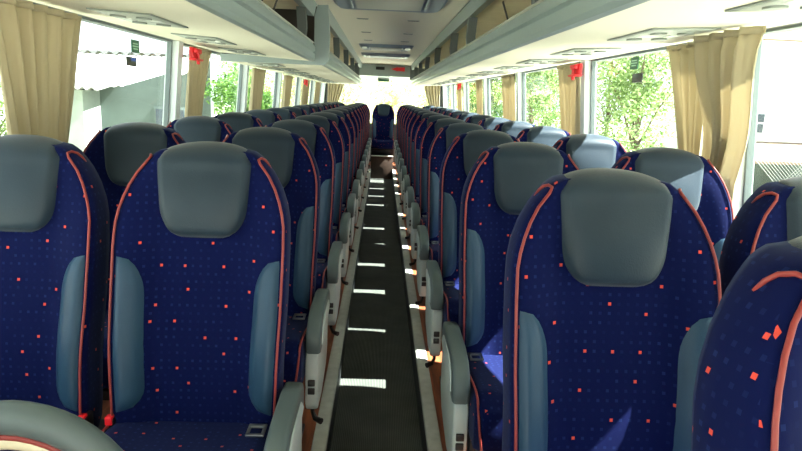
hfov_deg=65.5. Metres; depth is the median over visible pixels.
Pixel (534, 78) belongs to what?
tree
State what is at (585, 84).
trim
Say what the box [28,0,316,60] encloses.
luggage rack
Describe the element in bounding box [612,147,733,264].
seat
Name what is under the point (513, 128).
seat
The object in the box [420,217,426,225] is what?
cushion
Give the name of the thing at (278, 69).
vent unit
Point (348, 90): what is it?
tree
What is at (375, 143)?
cushion
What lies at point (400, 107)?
seat
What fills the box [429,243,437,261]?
cushion
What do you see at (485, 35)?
luggage rack
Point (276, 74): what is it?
window
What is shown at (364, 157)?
seat
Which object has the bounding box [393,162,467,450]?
floor
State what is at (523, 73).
window
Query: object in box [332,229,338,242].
cushion
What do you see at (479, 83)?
curtain
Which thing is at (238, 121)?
seat
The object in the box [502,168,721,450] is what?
seat
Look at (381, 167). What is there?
floor
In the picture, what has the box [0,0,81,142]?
curtain
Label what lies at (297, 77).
window
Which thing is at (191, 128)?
seat
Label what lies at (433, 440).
trim
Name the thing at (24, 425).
seat
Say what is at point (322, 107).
seat
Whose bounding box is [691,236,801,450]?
seat
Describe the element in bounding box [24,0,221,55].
wall
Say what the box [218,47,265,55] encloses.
vent unit
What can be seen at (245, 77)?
trim
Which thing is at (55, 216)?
seat
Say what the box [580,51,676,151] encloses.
tree
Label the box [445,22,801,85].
wall
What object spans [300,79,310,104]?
curtain
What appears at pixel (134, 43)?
window sticker
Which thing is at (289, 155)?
seat
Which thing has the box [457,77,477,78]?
vent unit
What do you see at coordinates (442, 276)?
seat
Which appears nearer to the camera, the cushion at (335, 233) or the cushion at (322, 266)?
the cushion at (322, 266)
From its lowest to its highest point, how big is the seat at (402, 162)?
1.197 m
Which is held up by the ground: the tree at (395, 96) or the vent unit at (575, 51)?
the tree at (395, 96)
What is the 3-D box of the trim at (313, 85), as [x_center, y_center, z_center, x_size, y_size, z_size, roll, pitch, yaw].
[-1.548,-2.057,10.716,0.152,0.935,0.080,2,12,-2]
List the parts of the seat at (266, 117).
backrest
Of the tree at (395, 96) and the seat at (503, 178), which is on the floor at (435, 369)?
the seat at (503, 178)
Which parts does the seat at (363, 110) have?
backrest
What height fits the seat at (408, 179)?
1.197 m
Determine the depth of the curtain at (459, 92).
9.65 m
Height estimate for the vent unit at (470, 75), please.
0.021 m
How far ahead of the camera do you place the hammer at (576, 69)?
3.69 m
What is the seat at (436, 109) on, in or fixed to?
on the floor at (435, 369)
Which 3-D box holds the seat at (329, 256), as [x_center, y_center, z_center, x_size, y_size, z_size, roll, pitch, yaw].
[-0.529,0.100,3.045,0.501,1.197,0.694,2,12,-2]
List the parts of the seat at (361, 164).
backrest, armrest, panel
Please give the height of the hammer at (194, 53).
0.095 m
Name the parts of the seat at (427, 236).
lever, panel, armrest, backrest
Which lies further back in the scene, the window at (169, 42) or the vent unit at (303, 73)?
the vent unit at (303, 73)
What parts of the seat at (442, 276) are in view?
lever, panel, armrest, backrest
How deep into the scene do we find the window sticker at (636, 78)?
3.07 m
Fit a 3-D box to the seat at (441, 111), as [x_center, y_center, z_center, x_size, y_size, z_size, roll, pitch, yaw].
[0.680,-1.083,9.043,0.433,1.197,0.685,2,12,-2]
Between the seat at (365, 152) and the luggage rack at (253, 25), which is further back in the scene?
the seat at (365, 152)
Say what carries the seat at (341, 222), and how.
on the floor at (310, 424)
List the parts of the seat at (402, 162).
panel, armrest, backrest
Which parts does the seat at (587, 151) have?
backrest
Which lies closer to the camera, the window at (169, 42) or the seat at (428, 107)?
the window at (169, 42)
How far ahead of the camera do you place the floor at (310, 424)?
2.67 m
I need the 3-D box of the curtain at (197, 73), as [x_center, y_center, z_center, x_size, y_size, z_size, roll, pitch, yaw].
[-1.300,-0.667,3.942,0.143,0.879,0.466,2,12,-2]
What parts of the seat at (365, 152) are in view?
backrest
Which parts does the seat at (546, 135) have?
backrest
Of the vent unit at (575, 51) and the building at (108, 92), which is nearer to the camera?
the vent unit at (575, 51)
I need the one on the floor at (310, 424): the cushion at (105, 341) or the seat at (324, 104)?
the seat at (324, 104)
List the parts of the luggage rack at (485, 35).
trim, panel, rail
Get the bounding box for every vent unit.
[86,8,187,27]
[171,33,236,44]
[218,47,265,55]
[248,62,285,66]
[270,68,298,70]
[286,72,308,74]
[295,74,317,76]
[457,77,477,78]
[466,74,492,76]
[478,71,507,73]
[494,66,532,69]
[516,59,567,63]
[550,48,621,55]
[607,27,720,40]
[724,0,801,11]
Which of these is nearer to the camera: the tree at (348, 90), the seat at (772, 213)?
the seat at (772, 213)
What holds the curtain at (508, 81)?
hanging from the luggage rack at (485, 35)
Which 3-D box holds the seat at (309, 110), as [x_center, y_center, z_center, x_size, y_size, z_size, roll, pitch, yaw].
[-1.148,-0.726,6.944,0.433,1.197,0.685,2,12,-2]
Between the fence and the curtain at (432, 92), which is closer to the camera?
the curtain at (432, 92)
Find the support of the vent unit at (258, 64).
attached to the luggage rack at (333, 52)
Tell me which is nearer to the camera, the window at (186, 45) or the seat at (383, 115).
the window at (186, 45)
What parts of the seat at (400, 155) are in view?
backrest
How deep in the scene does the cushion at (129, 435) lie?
1.52 m
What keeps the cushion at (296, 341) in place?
on the seat at (289, 155)
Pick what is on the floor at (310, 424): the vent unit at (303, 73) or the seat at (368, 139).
the seat at (368, 139)
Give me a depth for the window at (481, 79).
9.37 m
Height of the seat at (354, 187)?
1.197 m
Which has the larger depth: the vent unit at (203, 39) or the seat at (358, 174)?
the seat at (358, 174)
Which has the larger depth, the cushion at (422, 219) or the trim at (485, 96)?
the trim at (485, 96)
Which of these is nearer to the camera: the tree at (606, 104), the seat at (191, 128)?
the seat at (191, 128)
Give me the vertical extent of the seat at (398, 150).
1.197 m
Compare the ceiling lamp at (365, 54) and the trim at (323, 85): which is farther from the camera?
the trim at (323, 85)
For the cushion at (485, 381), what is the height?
0.176 m
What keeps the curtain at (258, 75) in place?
hanging from the luggage rack at (333, 52)
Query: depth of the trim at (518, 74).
5.63 m
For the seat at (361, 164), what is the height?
1.197 m
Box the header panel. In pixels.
[359,64,409,79]
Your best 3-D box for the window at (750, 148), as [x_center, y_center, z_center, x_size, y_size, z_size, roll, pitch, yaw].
[1.245,0.001,1.247,0.104,0.935,1.930,2,12,-2]
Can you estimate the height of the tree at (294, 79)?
6.033 m
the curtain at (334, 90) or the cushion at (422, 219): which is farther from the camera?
the curtain at (334, 90)
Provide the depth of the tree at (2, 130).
16.07 m
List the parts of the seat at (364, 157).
backrest, armrest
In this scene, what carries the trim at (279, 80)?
attached to the wall at (24, 0)
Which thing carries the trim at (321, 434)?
attached to the floor at (310, 424)
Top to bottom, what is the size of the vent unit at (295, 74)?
0.012 m
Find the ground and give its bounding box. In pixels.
[0,96,652,146]
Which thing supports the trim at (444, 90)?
attached to the wall at (423, 69)
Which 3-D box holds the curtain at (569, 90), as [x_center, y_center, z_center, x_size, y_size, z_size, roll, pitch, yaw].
[1.100,-0.602,4.094,0.142,0.879,0.407,2,12,-2]
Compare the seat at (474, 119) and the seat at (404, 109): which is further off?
the seat at (404, 109)
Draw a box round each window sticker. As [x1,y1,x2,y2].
[126,56,136,66]
[131,39,139,53]
[630,56,638,69]
[632,73,642,82]
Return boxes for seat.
[0,134,109,450]
[0,400,123,450]
[83,122,185,428]
[101,141,303,450]
[167,116,233,142]
[213,112,263,131]
[223,127,329,435]
[243,109,282,126]
[265,119,342,335]
[266,108,296,119]
[281,106,307,116]
[289,115,350,284]
[294,105,314,113]
[304,104,321,111]
[308,112,355,251]
[311,104,327,110]
[316,103,331,109]
[321,110,359,228]
[329,108,362,211]
[333,102,344,106]
[336,107,364,198]
[341,106,366,187]
[345,105,367,179]
[349,104,368,172]
[353,103,370,160]
[355,104,370,166]
[360,103,369,137]
[371,104,394,150]
[393,106,408,163]
[394,106,415,169]
[395,107,418,175]
[396,105,412,140]
[396,108,425,183]
[398,109,429,192]
[400,111,435,204]
[402,113,442,219]
[405,115,451,238]
[409,118,467,265]
[415,123,489,304]
[422,105,434,109]
[425,130,519,383]
[433,107,444,112]
[437,108,451,113]
[441,142,578,450]
[442,109,459,115]
[448,111,466,117]
[455,112,478,120]
[465,114,491,123]
[477,117,510,129]
[493,121,534,137]
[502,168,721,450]
[516,126,570,146]
[553,134,626,169]
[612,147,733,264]
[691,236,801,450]
[719,176,801,295]
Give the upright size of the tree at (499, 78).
6.198 m
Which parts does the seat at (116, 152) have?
seat frame, backrest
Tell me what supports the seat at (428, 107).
on the floor at (435, 369)
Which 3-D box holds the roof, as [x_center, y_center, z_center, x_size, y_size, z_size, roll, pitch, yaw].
[-0.097,-1.956,5.125,2.540,0.060,15.230,2,12,-2]
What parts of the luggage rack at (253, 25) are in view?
rail, panel, trim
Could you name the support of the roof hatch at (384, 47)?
attached to the ceiling
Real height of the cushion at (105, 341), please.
0.176 m
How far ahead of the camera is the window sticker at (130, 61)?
2.98 m
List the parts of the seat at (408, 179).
panel, armrest, backrest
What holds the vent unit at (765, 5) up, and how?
attached to the luggage rack at (485, 35)
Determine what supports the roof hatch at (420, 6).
attached to the ceiling
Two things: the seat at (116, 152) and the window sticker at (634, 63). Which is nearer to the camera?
the seat at (116, 152)
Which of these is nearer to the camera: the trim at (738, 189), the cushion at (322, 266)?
the trim at (738, 189)
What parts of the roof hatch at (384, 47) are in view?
panel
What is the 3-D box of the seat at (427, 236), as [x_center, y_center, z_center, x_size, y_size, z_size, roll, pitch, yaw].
[0.334,0.033,3.542,0.501,1.197,0.694,2,12,-2]
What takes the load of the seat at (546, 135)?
on the floor at (435, 369)
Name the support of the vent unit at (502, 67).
attached to the luggage rack at (485, 35)
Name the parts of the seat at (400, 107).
backrest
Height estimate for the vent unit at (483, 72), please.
0.021 m
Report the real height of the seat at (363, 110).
1.197 m
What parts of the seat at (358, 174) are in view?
backrest, armrest, panel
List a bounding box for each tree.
[0,82,6,135]
[204,68,272,111]
[213,61,294,115]
[214,55,280,114]
[265,73,314,107]
[308,78,391,122]
[364,78,420,123]
[392,81,476,123]
[456,78,500,112]
[456,78,515,117]
[495,69,560,127]
[515,73,560,128]
[555,52,661,147]
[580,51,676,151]
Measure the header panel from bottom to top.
0.265 m
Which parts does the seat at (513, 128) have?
backrest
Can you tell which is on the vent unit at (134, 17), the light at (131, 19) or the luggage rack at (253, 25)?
the light at (131, 19)
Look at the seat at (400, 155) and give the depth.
8.30 m
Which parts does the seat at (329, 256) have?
backrest, panel, lever, armrest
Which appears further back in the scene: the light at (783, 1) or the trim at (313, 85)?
the trim at (313, 85)
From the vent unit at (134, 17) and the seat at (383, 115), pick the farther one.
the seat at (383, 115)
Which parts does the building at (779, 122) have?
pane, pane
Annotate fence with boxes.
[755,158,801,181]
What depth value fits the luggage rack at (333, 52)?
4.92 m
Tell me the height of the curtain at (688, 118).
0.899 m
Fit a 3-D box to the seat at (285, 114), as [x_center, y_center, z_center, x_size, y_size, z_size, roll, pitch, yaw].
[-1.103,-0.402,5.378,0.433,1.197,0.685,2,12,-2]
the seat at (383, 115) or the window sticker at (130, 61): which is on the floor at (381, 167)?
the seat at (383, 115)
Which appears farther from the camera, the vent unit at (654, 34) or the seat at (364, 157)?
the seat at (364, 157)
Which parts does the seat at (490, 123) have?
backrest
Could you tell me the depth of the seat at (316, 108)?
7.82 m
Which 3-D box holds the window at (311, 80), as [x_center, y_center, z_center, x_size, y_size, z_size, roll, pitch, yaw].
[-1.536,-1.875,9.834,0.104,0.935,1.720,2,12,-2]
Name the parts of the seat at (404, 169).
panel, armrest, backrest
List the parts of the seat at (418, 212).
panel, armrest, backrest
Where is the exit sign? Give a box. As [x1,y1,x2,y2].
[392,67,404,71]
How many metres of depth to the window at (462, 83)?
11.15 m
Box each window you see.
[33,3,172,126]
[183,44,242,111]
[273,72,277,107]
[295,77,298,105]
[309,80,312,103]
[453,83,462,109]
[466,79,482,111]
[487,73,515,115]
[522,62,580,121]
[590,45,677,133]
[742,23,801,204]
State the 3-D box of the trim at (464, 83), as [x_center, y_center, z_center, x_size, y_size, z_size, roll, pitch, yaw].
[0.992,-1.702,9.484,0.152,0.935,0.080,2,12,-2]
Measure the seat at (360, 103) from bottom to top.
1.197 m
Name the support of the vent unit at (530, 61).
attached to the luggage rack at (485, 35)
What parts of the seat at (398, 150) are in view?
backrest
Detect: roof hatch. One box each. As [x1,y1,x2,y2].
[333,0,447,12]
[359,43,413,51]
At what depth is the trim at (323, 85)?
12.53 m
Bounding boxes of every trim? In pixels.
[162,40,183,125]
[236,64,249,112]
[272,72,281,107]
[294,77,301,105]
[309,81,315,103]
[311,169,370,450]
[320,83,325,102]
[371,148,392,155]
[392,170,442,450]
[442,86,446,107]
[450,84,454,108]
[463,82,468,111]
[483,78,490,115]
[516,72,525,121]
[580,60,596,133]
[732,38,762,217]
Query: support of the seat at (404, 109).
on the floor at (435, 369)
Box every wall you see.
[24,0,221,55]
[319,61,449,161]
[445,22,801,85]
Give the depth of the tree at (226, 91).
16.86 m
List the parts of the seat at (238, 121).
backrest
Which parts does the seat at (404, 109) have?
backrest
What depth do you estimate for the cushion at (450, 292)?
2.52 m
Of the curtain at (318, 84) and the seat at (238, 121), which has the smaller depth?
the seat at (238, 121)
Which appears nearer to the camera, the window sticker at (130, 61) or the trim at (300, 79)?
the window sticker at (130, 61)
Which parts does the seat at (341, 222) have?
backrest, panel, armrest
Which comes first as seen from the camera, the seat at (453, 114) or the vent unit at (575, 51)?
the vent unit at (575, 51)
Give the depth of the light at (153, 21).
2.27 m
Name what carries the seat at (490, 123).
on the floor at (435, 369)
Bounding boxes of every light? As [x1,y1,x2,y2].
[120,18,137,20]
[146,20,164,23]
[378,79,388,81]
[634,35,653,37]
[662,35,681,37]
[782,0,801,3]
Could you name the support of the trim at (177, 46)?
attached to the wall at (24, 0)
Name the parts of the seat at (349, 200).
backrest, armrest, panel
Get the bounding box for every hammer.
[189,47,203,63]
[568,63,582,79]
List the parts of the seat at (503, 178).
panel, armrest, backrest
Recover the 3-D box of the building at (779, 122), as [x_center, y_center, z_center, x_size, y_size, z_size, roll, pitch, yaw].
[14.127,-4.106,20.811,9.000,6.200,7.200,2,12,-2]
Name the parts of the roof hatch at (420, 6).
handle, panel, handle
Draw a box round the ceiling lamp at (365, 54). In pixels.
[361,52,409,58]
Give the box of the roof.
[314,0,469,53]
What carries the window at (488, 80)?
in the wall at (798, 22)
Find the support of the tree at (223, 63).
on the ground
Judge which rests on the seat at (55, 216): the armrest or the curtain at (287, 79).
the armrest
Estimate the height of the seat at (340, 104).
1.197 m
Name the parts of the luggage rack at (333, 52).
underside panel, rail, panel, trim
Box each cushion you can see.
[103,311,108,388]
[105,421,269,450]
[283,316,307,386]
[315,261,327,291]
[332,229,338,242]
[371,139,393,148]
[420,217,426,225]
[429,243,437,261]
[442,284,458,325]
[467,355,502,450]
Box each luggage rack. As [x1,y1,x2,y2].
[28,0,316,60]
[220,5,362,84]
[411,0,801,85]
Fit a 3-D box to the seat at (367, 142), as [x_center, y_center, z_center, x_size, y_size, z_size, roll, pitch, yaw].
[-0.734,-1.356,10.094,0.501,1.197,0.694,2,12,-2]
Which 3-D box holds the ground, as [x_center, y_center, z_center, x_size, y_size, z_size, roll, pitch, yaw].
[-0.946,-3.267,29.943,180.000,0.300,180.000,2,12,-2]
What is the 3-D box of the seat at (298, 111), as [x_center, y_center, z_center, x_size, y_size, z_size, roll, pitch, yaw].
[-1.125,-0.564,6.161,0.433,1.197,0.685,2,12,-2]
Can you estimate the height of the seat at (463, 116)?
1.197 m
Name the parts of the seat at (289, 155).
backrest, panel, lever, armrest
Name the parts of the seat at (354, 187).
backrest, armrest, panel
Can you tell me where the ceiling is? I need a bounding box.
[315,0,468,65]
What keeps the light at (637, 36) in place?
on the vent unit at (654, 34)
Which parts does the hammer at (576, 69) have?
hammer handle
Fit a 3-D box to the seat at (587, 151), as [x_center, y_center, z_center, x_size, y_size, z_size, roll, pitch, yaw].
[0.863,0.211,2.778,0.433,1.197,0.685,2,12,-2]
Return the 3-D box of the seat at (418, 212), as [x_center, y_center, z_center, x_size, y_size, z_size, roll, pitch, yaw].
[0.311,-0.129,4.325,0.501,1.197,0.694,2,12,-2]
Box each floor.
[101,162,370,450]
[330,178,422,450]
[371,155,392,178]
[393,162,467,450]
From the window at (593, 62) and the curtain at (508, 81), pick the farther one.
the curtain at (508, 81)
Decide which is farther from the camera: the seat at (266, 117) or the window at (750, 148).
the seat at (266, 117)
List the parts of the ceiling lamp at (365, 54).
panel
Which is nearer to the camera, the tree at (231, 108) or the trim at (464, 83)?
the trim at (464, 83)
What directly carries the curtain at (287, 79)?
hanging from the luggage rack at (333, 52)
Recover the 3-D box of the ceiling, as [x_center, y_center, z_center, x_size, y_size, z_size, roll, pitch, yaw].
[-0.106,-1.705,5.135,1.000,0.035,15.150,2,12,-2]
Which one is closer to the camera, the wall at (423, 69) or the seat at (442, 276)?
the seat at (442, 276)
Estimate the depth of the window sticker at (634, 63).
3.10 m
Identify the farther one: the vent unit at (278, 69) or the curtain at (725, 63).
the vent unit at (278, 69)
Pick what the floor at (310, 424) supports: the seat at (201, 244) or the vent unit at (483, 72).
the seat at (201, 244)
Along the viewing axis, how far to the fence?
14.58 m
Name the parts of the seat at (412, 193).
panel, armrest, backrest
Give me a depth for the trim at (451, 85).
11.15 m
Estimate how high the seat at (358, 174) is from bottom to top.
1.197 m
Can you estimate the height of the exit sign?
0.080 m
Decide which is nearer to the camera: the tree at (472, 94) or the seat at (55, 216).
the seat at (55, 216)
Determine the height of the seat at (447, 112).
1.197 m
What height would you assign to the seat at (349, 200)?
1.197 m
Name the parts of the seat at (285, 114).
backrest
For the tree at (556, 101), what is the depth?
33.06 m
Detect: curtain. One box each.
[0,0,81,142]
[185,45,210,116]
[249,68,265,110]
[281,75,293,106]
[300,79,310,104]
[314,82,320,103]
[328,83,343,101]
[424,86,439,106]
[456,83,462,110]
[475,80,482,114]
[501,74,515,120]
[557,63,579,134]
[666,42,702,155]
[693,25,766,203]
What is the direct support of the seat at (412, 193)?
on the floor at (435, 369)
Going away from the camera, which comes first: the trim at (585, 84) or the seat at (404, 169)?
the trim at (585, 84)
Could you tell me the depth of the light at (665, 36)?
2.12 m
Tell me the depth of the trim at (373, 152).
11.80 m
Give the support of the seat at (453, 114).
on the floor at (435, 369)
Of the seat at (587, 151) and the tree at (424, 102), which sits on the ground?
the tree at (424, 102)
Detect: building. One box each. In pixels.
[0,49,216,150]
[651,29,801,193]
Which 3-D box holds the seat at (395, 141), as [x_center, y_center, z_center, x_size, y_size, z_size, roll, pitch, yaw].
[0.128,-1.423,10.590,0.501,1.197,0.694,2,12,-2]

